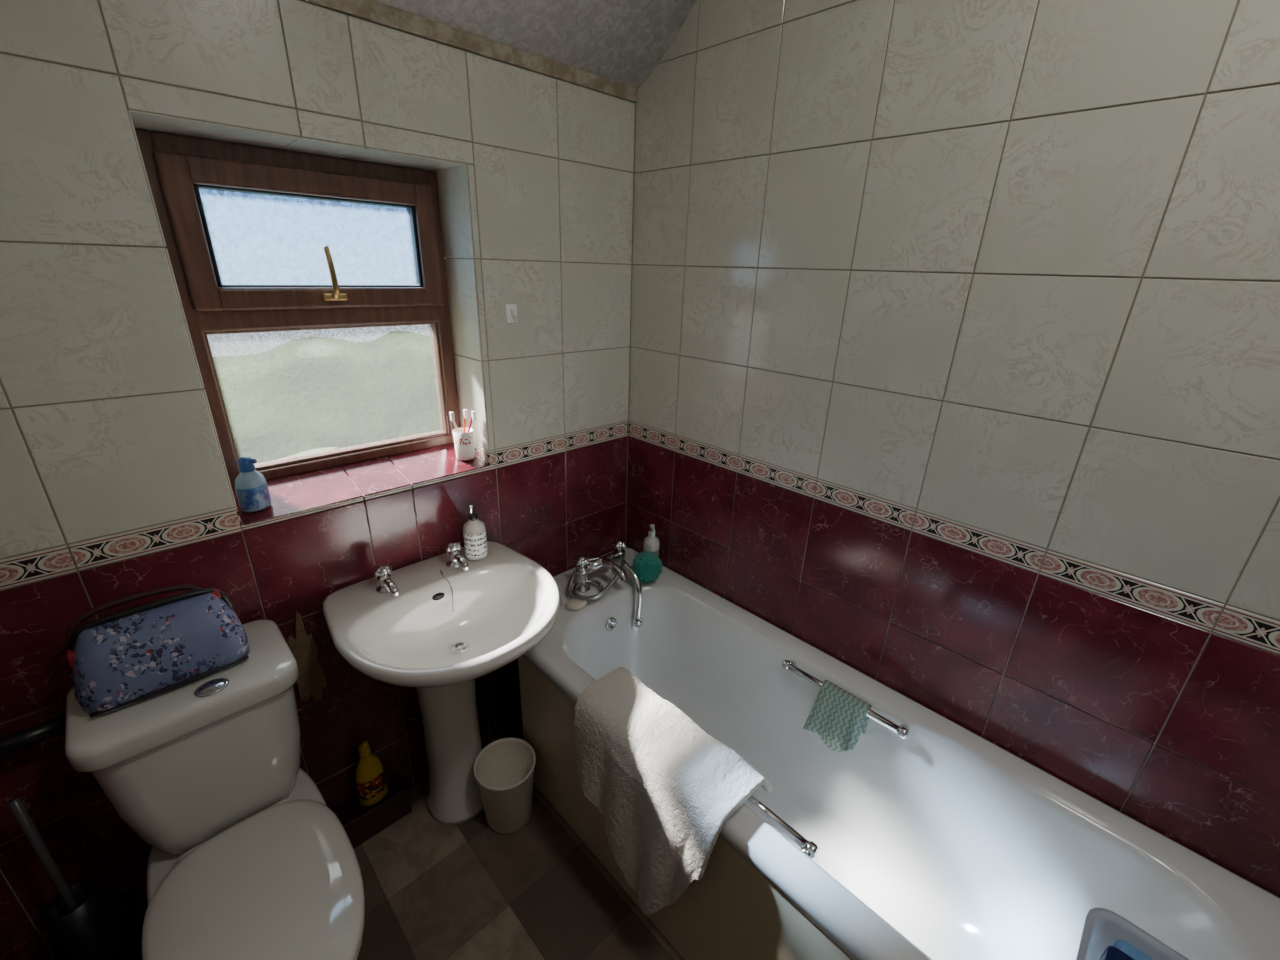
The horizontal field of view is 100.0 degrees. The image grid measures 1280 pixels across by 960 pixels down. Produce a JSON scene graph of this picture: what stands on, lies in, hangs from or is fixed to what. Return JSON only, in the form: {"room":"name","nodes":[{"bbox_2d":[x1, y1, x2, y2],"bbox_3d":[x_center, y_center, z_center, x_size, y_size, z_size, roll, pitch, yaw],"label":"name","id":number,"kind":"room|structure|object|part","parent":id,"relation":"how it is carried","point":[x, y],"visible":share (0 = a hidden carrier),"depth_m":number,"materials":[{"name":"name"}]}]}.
{"room":"bathroom","nodes":[
{"label":"bathroom","id":0,"kind":"room"},
{"bbox_2d":[0,0,636,959],"bbox_3d":[-0.704,-0.293,1.288,1.840,2.650,0.260,-18,29,-41],"label":"wall","id":1,"kind":"structure","parent":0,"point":[151,121],"depth_m":1.28,"materials":[{"name":"paint"}]},
{"bbox_2d":[128,110,241,524],"bbox_3d":[-0.885,-0.266,1.051,0.002,0.750,0.157,-18,29,-41],"label":"tiles","id":2,"kind":"structure","parent":1,"relation":"attached to","point":[128,110],"depth_m":0.97,"materials":[{"name":"beige tile"}]},
{"bbox_2d":[135,128,239,486],"bbox_3d":[-0.943,-0.320,1.125,0.034,0.705,0.070,-18,29,-41],"label":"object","id":3,"kind":"object","parent":1,"relation":"attached to","point":[144,137],"visible":0.36,"depth_m":1.10,"materials":[{"name":"brown wood"}]},
{"bbox_2d":[203,332,238,458],"bbox_3d":[-0.932,-0.168,1.194,0.012,0.328,0.040,-18,29,-41],"label":"bead","id":4,"kind":"object","parent":3,"relation":"attached to","point":[205,334],"visible":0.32,"depth_m":1.18,"materials":[{"name":"brown wood"}]},
{"bbox_2d":[235,456,270,512],"bbox_3d":[-0.841,0.006,1.159,0.049,0.118,0.059,13,24,26],"label":"bottle","id":5,"kind":"object","parent":1,"relation":"on","point":[251,487],"visible":1,"depth_m":1.15,"materials":[{"name":"blue plastic"}]},
{"bbox_2d":[150,131,443,334],"bbox_3d":[-0.731,-0.537,1.232,0.527,0.367,0.100,-18,29,-41],"label":"window","id":6,"kind":"structure","parent":1,"relation":"attached to","point":[212,164],"depth_m":1.17,"materials":[{"name":"brown wood"}]},
{"bbox_3d":[-0.896,-0.486,1.067,0.048,0.284,0.058,-18,29,-41],"label":"sash","id":7,"kind":"part","parent":6,"relation":"part of","materials":[{"name":"brown wood"}]},
{"bbox_2d":[193,184,221,286],"bbox_3d":[-0.876,-0.491,1.087,0.008,0.195,0.036,-18,29,-41],"label":"bead","id":8,"kind":"object","parent":6,"relation":"attached to","point":[196,188],"visible":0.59,"depth_m":1.07,"materials":[{"name":"black plastic"}]},
{"bbox_3d":[-0.721,-0.651,1.180,0.439,0.050,0.058,-18,29,-41],"label":"sash","id":9,"kind":"part","parent":6,"relation":"part of","materials":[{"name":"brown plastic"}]},
{"bbox_3d":[-0.726,-0.541,1.227,0.425,0.195,0.006,-18,29,-41],"label":"upper glass","id":10,"kind":"part","parent":6,"relation":"part of","materials":[{"name":"white glass"}]},
{"bbox_2d":[196,305,439,331],"bbox_3d":[-0.748,-0.402,1.295,0.523,0.055,0.070,-18,29,-41],"label":"transom","id":11,"kind":"object","parent":6,"relation":"attached to","point":[223,320],"visible":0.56,"depth_m":1.24,"materials":[{"name":"brown wood"}]},
{"bbox_2d":[222,284,420,286],"bbox_3d":[-0.727,-0.454,1.260,0.423,0.008,0.036,-18,29,-41],"label":"bead","id":12,"kind":"object","parent":6,"relation":"attached to","point":[223,285],"visible":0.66,"depth_m":1.22,"materials":[{"name":"black plastic"}]},
{"bbox_3d":[-0.728,-0.431,1.267,0.439,0.045,0.058,-18,29,-41],"label":"sash bottom","id":13,"kind":"part","parent":6,"relation":"part of","materials":[{"name":"brown wood"}]},
{"bbox_2d":[323,246,339,299],"bbox_3d":[-0.694,-0.466,1.211,0.018,0.114,0.038,-9,24,-26],"label":"handle","id":14,"kind":"object","parent":6,"relation":"attached to","point":[336,292],"visible":1,"depth_m":1.20,"materials":[{"name":"gold metal"}]},
{"bbox_3d":[-0.705,-0.424,1.242,0.050,0.016,0.014,-18,29,-41],"label":"handle","id":15,"kind":"part","parent":6,"relation":"part of","materials":[{"name":"gold metal"}]},
{"bbox_2d":[407,205,422,286],"bbox_3d":[-0.572,-0.590,1.363,0.008,0.195,0.036,-18,29,-41],"label":"bead","id":16,"kind":"object","parent":6,"relation":"attached to","point":[411,213],"visible":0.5,"depth_m":1.35,"materials":[{"name":"black plastic"}]},
{"bbox_3d":[-0.552,-0.599,1.379,0.048,0.284,0.058,-18,29,-41],"label":"sash","id":17,"kind":"part","parent":6,"relation":"part of","materials":[{"name":"brown wood"}]},
{"bbox_2d":[286,611,326,701],"bbox_3d":[-0.808,0.429,1.294,0.066,0.262,0.012,-18,29,-41],"label":"cloth","id":18,"kind":"object","parent":1,"relation":"attached to","point":[311,680],"visible":0.93,"depth_m":1.30,"materials":[{"name":"brown fabric"}]},
{"bbox_2d":[0,0,634,959],"bbox_3d":[-0.631,0.032,1.321,1.633,1.922,0.002,-18,29,-41],"label":"tiles","id":19,"kind":"structure","parent":1,"relation":"attached to","point":[78,322],"depth_m":1.04,"materials":[{"name":"beige tile"}]},
{"bbox_2d":[505,304,517,322],"bbox_3d":[-0.333,-0.436,1.411,0.034,0.048,0.027,-18,29,-41],"label":"hook","id":20,"kind":"object","parent":19,"relation":"attached to","point":[510,309],"visible":1,"depth_m":1.41,"materials":[{"name":"white plastic"}]},
{"bbox_3d":[-0.751,-0.229,1.362,0.502,0.317,0.006,-18,29,-41],"label":"lower glass","id":21,"kind":"part","parent":1,"relation":"part of","materials":[{"name":"white glass"}]},
{"bbox_2d":[258,435,451,479],"bbox_3d":[-0.758,-0.068,1.427,0.515,0.026,0.070,-18,29,-41],"label":"frame rail","id":22,"kind":"object","parent":1,"relation":"on","point":[272,473],"visible":0.45,"depth_m":1.39,"materials":[{"name":"brown wood"}]},
{"bbox_2d":[255,430,447,470],"bbox_3d":[-0.754,-0.080,1.418,0.503,0.012,0.040,-18,29,-41],"label":"bead","id":23,"kind":"object","parent":22,"relation":"on","point":[321,455],"visible":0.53,"depth_m":1.39,"materials":[{"name":"brown plastic"}]},
{"bbox_2d":[423,170,460,442],"bbox_3d":[-0.553,-0.447,1.479,0.034,0.705,0.070,-18,29,-41],"label":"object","id":24,"kind":"object","parent":1,"relation":"attached to","point":[444,326],"visible":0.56,"depth_m":1.47,"materials":[{"name":"brown wood"}]},
{"bbox_2d":[431,322,448,434],"bbox_3d":[-0.567,-0.287,1.525,0.012,0.328,0.040,-18,29,-41],"label":"bead","id":25,"kind":"object","parent":24,"relation":"attached to","point":[434,327],"visible":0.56,"depth_m":1.51,"materials":[{"name":"brown wood"}]},
{"bbox_2d":[449,409,475,460],"bbox_3d":[-0.490,-0.126,1.494,0.058,0.134,0.056,-18,29,-41],"label":"toothbrush cup","id":26,"kind":"object","parent":1,"relation":"on","point":[463,437],"visible":1,"depth_m":1.49,"materials":[{"name":"white ceramic"}]},
{"bbox_2d":[436,164,489,465],"bbox_3d":[-0.467,-0.402,1.430,0.002,0.750,0.157,-18,29,-41],"label":"tiles","id":27,"kind":"structure","parent":1,"relation":"attached to","point":[452,183],"depth_m":1.40,"materials":[{"name":"beige tile"}]},
{"bbox_2d":[354,733,683,959],"bbox_3d":[-0.078,1.211,1.139,1.840,0.100,2.080,-18,29,-41],"label":"floor","id":28,"kind":"structure","parent":0,"point":[433,890],"depth_m":1.36,"materials":[{"name":"tile"}]},
{"bbox_2d":[7,797,140,959],"bbox_3d":[-1.102,0.838,1.047,0.094,0.600,0.094,-18,29,-41],"label":"toilet brush","id":29,"kind":"object","parent":28,"relation":"on","point":[81,924],"visible":1,"depth_m":1.04,"materials":[{"name":"grey plastic"}]},
{"bbox_3d":[-1.102,0.829,1.043,0.014,0.580,0.014,-18,29,-41],"label":"handle","id":30,"kind":"part","parent":29,"relation":"part of","materials":[{"name":"silver metal"}]},
{"bbox_2d":[65,619,364,959],"bbox_3d":[-0.734,0.772,1.023,0.328,0.762,0.639,-18,29,-41],"label":"toilet","id":31,"kind":"object","parent":28,"relation":"on","point":[248,859],"visible":0.95,"depth_m":0.98,"materials":[{"name":"white ceramic"}]},
{"bbox_2d":[0,714,65,756],"bbox_3d":[-1.117,0.466,0.925,0.195,0.031,0.031,-18,29,-41],"label":"pipe","id":32,"kind":"object","parent":31,"relation":"attached to","point":[24,738],"visible":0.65,"depth_m":0.95,"materials":[{"name":"black plastic"}]},
{"bbox_2d":[65,584,249,717],"bbox_3d":[-0.879,0.293,0.984,0.243,0.159,0.122,-18,29,-41],"label":"bag","id":33,"kind":"object","parent":31,"relation":"on","point":[119,660],"visible":1,"depth_m":0.96,"materials":[{"name":"fabric"}]},
{"bbox_3d":[-0.918,0.254,0.991,0.027,0.094,0.203,20,28,39],"label":"handle","id":34,"kind":"part","parent":33,"relation":"part of","materials":[{"name":"black fabric"}]},
{"bbox_3d":[-0.893,0.253,0.985,0.232,0.064,0.014,-18,29,-41],"label":"zip trim","id":35,"kind":"part","parent":33,"relation":"part of","materials":[{"name":"fabric"}]},
{"bbox_3d":[-0.843,0.371,0.974,0.223,0.008,0.014,-18,29,-41],"label":"trim","id":36,"kind":"part","parent":33,"relation":"part of","materials":[{"name":"fabric"}]},
{"bbox_3d":[-0.863,0.390,1.028,0.328,0.049,0.238,-18,29,-41],"label":"cistern lid","id":37,"kind":"part","parent":31,"relation":"part of","materials":[{"name":"white ceramic"}]},
{"bbox_3d":[-0.744,0.942,1.096,0.295,0.392,0.600,-18,29,-41],"label":"bowl","id":38,"kind":"part","parent":31,"relation":"part of","materials":[{"name":"white ceramic"}]},
{"bbox_3d":[-0.663,0.758,0.940,0.310,0.027,0.440,-18,29,-41],"label":"seat lid","id":39,"kind":"part","parent":31,"relation":"part of","materials":[{"name":"white plastic"}]},
{"bbox_3d":[-0.664,0.780,0.949,0.305,0.020,0.425,-18,29,-41],"label":"seat","id":40,"kind":"part","parent":31,"relation":"part of","materials":[{"name":"white plastic"}]},
{"bbox_2d":[124,772,411,959],"bbox_3d":[-0.952,1.000,1.338,0.730,0.095,0.077,-18,29,-41],"label":"trim","id":41,"kind":"structure","parent":28,"relation":"on","point":[360,823],"depth_m":1.48,"materials":[{"name":"brown wood"}]},
{"bbox_2d":[355,740,387,805],"bbox_3d":[-0.742,0.793,1.468,0.075,0.207,0.052,-18,29,-41],"label":"bottle","id":42,"kind":"object","parent":41,"relation":"on","point":[370,777],"visible":1,"depth_m":1.46,"materials":[{"name":"yellow plastic"}]},
{"bbox_3d":[-0.735,0.708,1.435,0.019,0.025,0.012,0,22,-4],"label":"spout","id":43,"kind":"part","parent":42,"relation":"part of","materials":[{"name":"yellow plastic"}]},
{"bbox_2d":[322,541,560,825],"bbox_3d":[-0.447,0.607,1.393,0.504,0.815,0.479,-18,29,-41],"label":"pedestal sink","id":44,"kind":"object","parent":28,"relation":"on","point":[434,626],"visible":0.98,"depth_m":1.35,"materials":[{"name":"white ceramic"}]},
{"bbox_2d":[373,563,399,596],"bbox_3d":[-0.602,0.242,1.283,0.047,0.065,0.096,-18,29,-41],"label":"tap","id":45,"kind":"object","parent":44,"relation":"on","point":[387,586],"depth_m":1.29,"materials":[{"name":"silver metal"}]},
{"bbox_2d":[322,541,560,687],"bbox_3d":[-0.440,0.376,1.302,0.504,0.191,0.479,-18,29,-41],"label":"basin","id":46,"kind":"object","parent":44,"relation":"in","point":[447,624],"depth_m":1.31,"materials":[{"name":"white ceramic"}]},
{"bbox_3d":[-0.488,0.281,1.369,0.013,0.077,0.088,-13,26,-33],"label":"chain","id":47,"kind":"part","parent":44,"relation":"part of","materials":[{"name":"silver metal"}]},
{"bbox_2d":[444,541,468,570],"bbox_3d":[-0.474,0.200,1.399,0.047,0.065,0.096,-18,29,-41],"label":"tap","id":48,"kind":"object","parent":44,"relation":"on","point":[456,561],"depth_m":1.40,"materials":[{"name":"silver metal"}]},
{"bbox_2d":[463,505,487,559],"bbox_3d":[-0.443,0.137,1.437,0.059,0.152,0.059,16,26,32],"label":"hand soap bottle","id":49,"kind":"object","parent":44,"relation":"on","point":[474,530],"visible":1,"depth_m":1.42,"materials":[{"name":"grey ceramic"}]},
{"bbox_2d":[474,737,535,833],"bbox_3d":[-0.379,0.881,1.533,0.168,0.206,0.168,-18,29,-41],"label":"waste bin","id":50,"kind":"object","parent":28,"relation":"on","point":[504,768],"visible":1,"depth_m":1.52,"materials":[{"name":"beige plastic"}]},
{"bbox_2d":[522,548,1279,959],"bbox_3d":[0.335,0.810,1.326,0.601,0.532,1.764,-18,29,-41],"label":"bathtub","id":51,"kind":"object","parent":28,"relation":"on","point":[939,842],"visible":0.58,"depth_m":1.22,"materials":[{"name":"white ceramic"}]},
{"bbox_2d":[560,598,586,610],"bbox_3d":[-0.237,0.372,1.621,0.153,0.030,0.065,-5,22,-16],"label":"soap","id":52,"kind":"object","parent":51,"relation":"on","point":[574,604],"visible":0.46,"depth_m":1.62,"materials":[{"name":"beige wax"}]},
{"bbox_2d":[567,539,642,626],"bbox_3d":[-0.126,0.344,1.735,0.235,0.230,0.199,-7,23,-22],"label":"mixer tap","id":53,"kind":"object","parent":51,"relation":"on","point":[585,565],"visible":1,"depth_m":1.71,"materials":[{"name":"silver metal"}]},
{"bbox_3d":[-0.085,0.286,1.717,0.024,0.045,0.123,-18,29,-41],"label":"spout","id":54,"kind":"part","parent":53,"relation":"part of","materials":[{"name":"silver metal"}]},
{"bbox_3d":[-0.024,0.357,1.743,0.037,0.172,0.108,-12,25,-31],"label":"handset handle","id":55,"kind":"part","parent":53,"relation":"part of","materials":[{"name":"silver metal"}]},
{"bbox_2d":[631,552,662,583],"bbox_3d":[0.022,0.285,1.760,0.105,0.106,0.106,-18,29,-41],"label":"sponge","id":56,"kind":"object","parent":51,"relation":"on","point":[648,566],"visible":0.94,"depth_m":1.73,"materials":[{"name":"green plastic"}]},
{"bbox_2d":[643,524,658,556],"bbox_3d":[0.039,0.226,1.835,0.055,0.163,0.055,16,26,33],"label":"bottle","id":57,"kind":"object","parent":51,"relation":"on","point":[651,542],"visible":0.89,"depth_m":1.81,"materials":[{"name":"white plastic"}]},
{"bbox_2d":[574,667,771,915],"bbox_3d":[0.044,0.721,1.227,0.228,0.402,0.427,-18,29,-41],"label":"towel","id":58,"kind":"object","parent":51,"relation":"on","point":[664,789],"visible":1,"depth_m":1.13,"materials":[{"name":"white fabric"}]},
{"bbox_2d":[496,656,853,959],"bbox_3d":[0.138,0.896,1.157,0.038,0.484,1.764,-18,29,-41],"label":"bath panel","id":59,"kind":"object","parent":51,"relation":"attached to","point":[732,912],"depth_m":1.20,"materials":[{"name":"beige plastic"}]},
{"bbox_2d":[746,795,818,858],"bbox_3d":[0.204,0.645,1.101,0.038,0.030,0.340,-18,29,-41],"label":"grab rail","id":60,"kind":"object","parent":51,"relation":"attached to","point":[811,849],"visible":0.39,"depth_m":1.03,"materials":[{"name":"silver metal"}]},
{"bbox_2d":[782,659,909,738],"bbox_3d":[0.508,0.542,1.352,0.038,0.030,0.330,-18,29,-41],"label":"grab rail","id":61,"kind":"object","parent":51,"relation":"attached to","point":[903,730],"visible":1,"depth_m":1.29,"materials":[{"name":"silver metal"}]},
{"bbox_2d":[803,680,871,751],"bbox_3d":[0.493,0.597,1.350,0.073,0.146,0.134,-18,29,-41],"label":"washcloth","id":62,"kind":"object","parent":61,"relation":"hanging from","point":[838,716],"visible":0.98,"depth_m":1.33,"materials":[{"name":"green fabric"}]},
{"bbox_2d":[1076,908,1188,959],"bbox_3d":[0.723,0.774,0.771,0.238,0.120,0.170,-18,29,-41],"label":"caddy","id":63,"kind":"object","parent":51,"relation":"on","point":[1106,935],"visible":1,"depth_m":0.85,"materials":[{"name":"white plastic"}]},
{"bbox_2d":[373,0,695,88],"bbox_3d":[0.013,-0.905,0.238,1.790,0.640,1.961,-18,29,-41],"label":"ceiling","id":64,"kind":"structure","parent":0,"point":[621,41],"depth_m":1.25,"materials":[{"name":"white paint"}]},
{"bbox_2d":[628,0,1279,811],"bbox_3d":[0.671,-0.197,1.154,0.120,2.650,1.900,-18,29,-41],"label":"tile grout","id":65,"kind":"structure","parent":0,"point":[1206,93],"depth_m":1.03,"materials":[{"name":"tile"}]},
{"bbox_2d":[626,0,1279,897],"bbox_3d":[0.583,-0.186,1.161,0.002,2.517,1.772,-18,29,-41],"label":"tiles","id":66,"kind":"structure","parent":65,"relation":"attached to","point":[1086,193],"depth_m":1.04,"materials":[{"name":"beige tile"}]},
{"bbox_3d":[-0.596,0.217,0.005,0.120,2.650,1.900,-18,29,-41],"label":"wall","id":67,"kind":"structure","parent":0,"visible":0},
{"bbox_2d":[0,926,21,959],"bbox_3d":[-0.594,0.199,0.090,0.002,2.517,1.768,-18,29,-41],"label":"tiles","id":68,"kind":"structure","parent":67,"relation":"attached to","point":[7,950],"depth_m":1.04,"materials":[{"name":"red tile"}]},
{"label":"outside","id":69,"kind":"structure","parent":0,"visible":0},
{"bbox_2d":[272,447,343,460],"bbox_3d":[-5.154,-0.546,7.361,18.000,0.100,13.400,-18,29,-41],"label":"lawn","id":70,"kind":"structure","parent":69,"point":[325,447],"depth_m":6.90,"materials":[{"name":"green plant"}]},
{"bbox_2d":[213,331,440,462],"bbox_3d":[-4.294,-0.914,6.280,12.000,1.419,0.877,-18,29,-41],"label":"hedge","id":71,"kind":"object","parent":70,"relation":"on","point":[386,339],"visible":0.06,"depth_m":6.58,"materials":[{"name":"green plant"}]}
]}

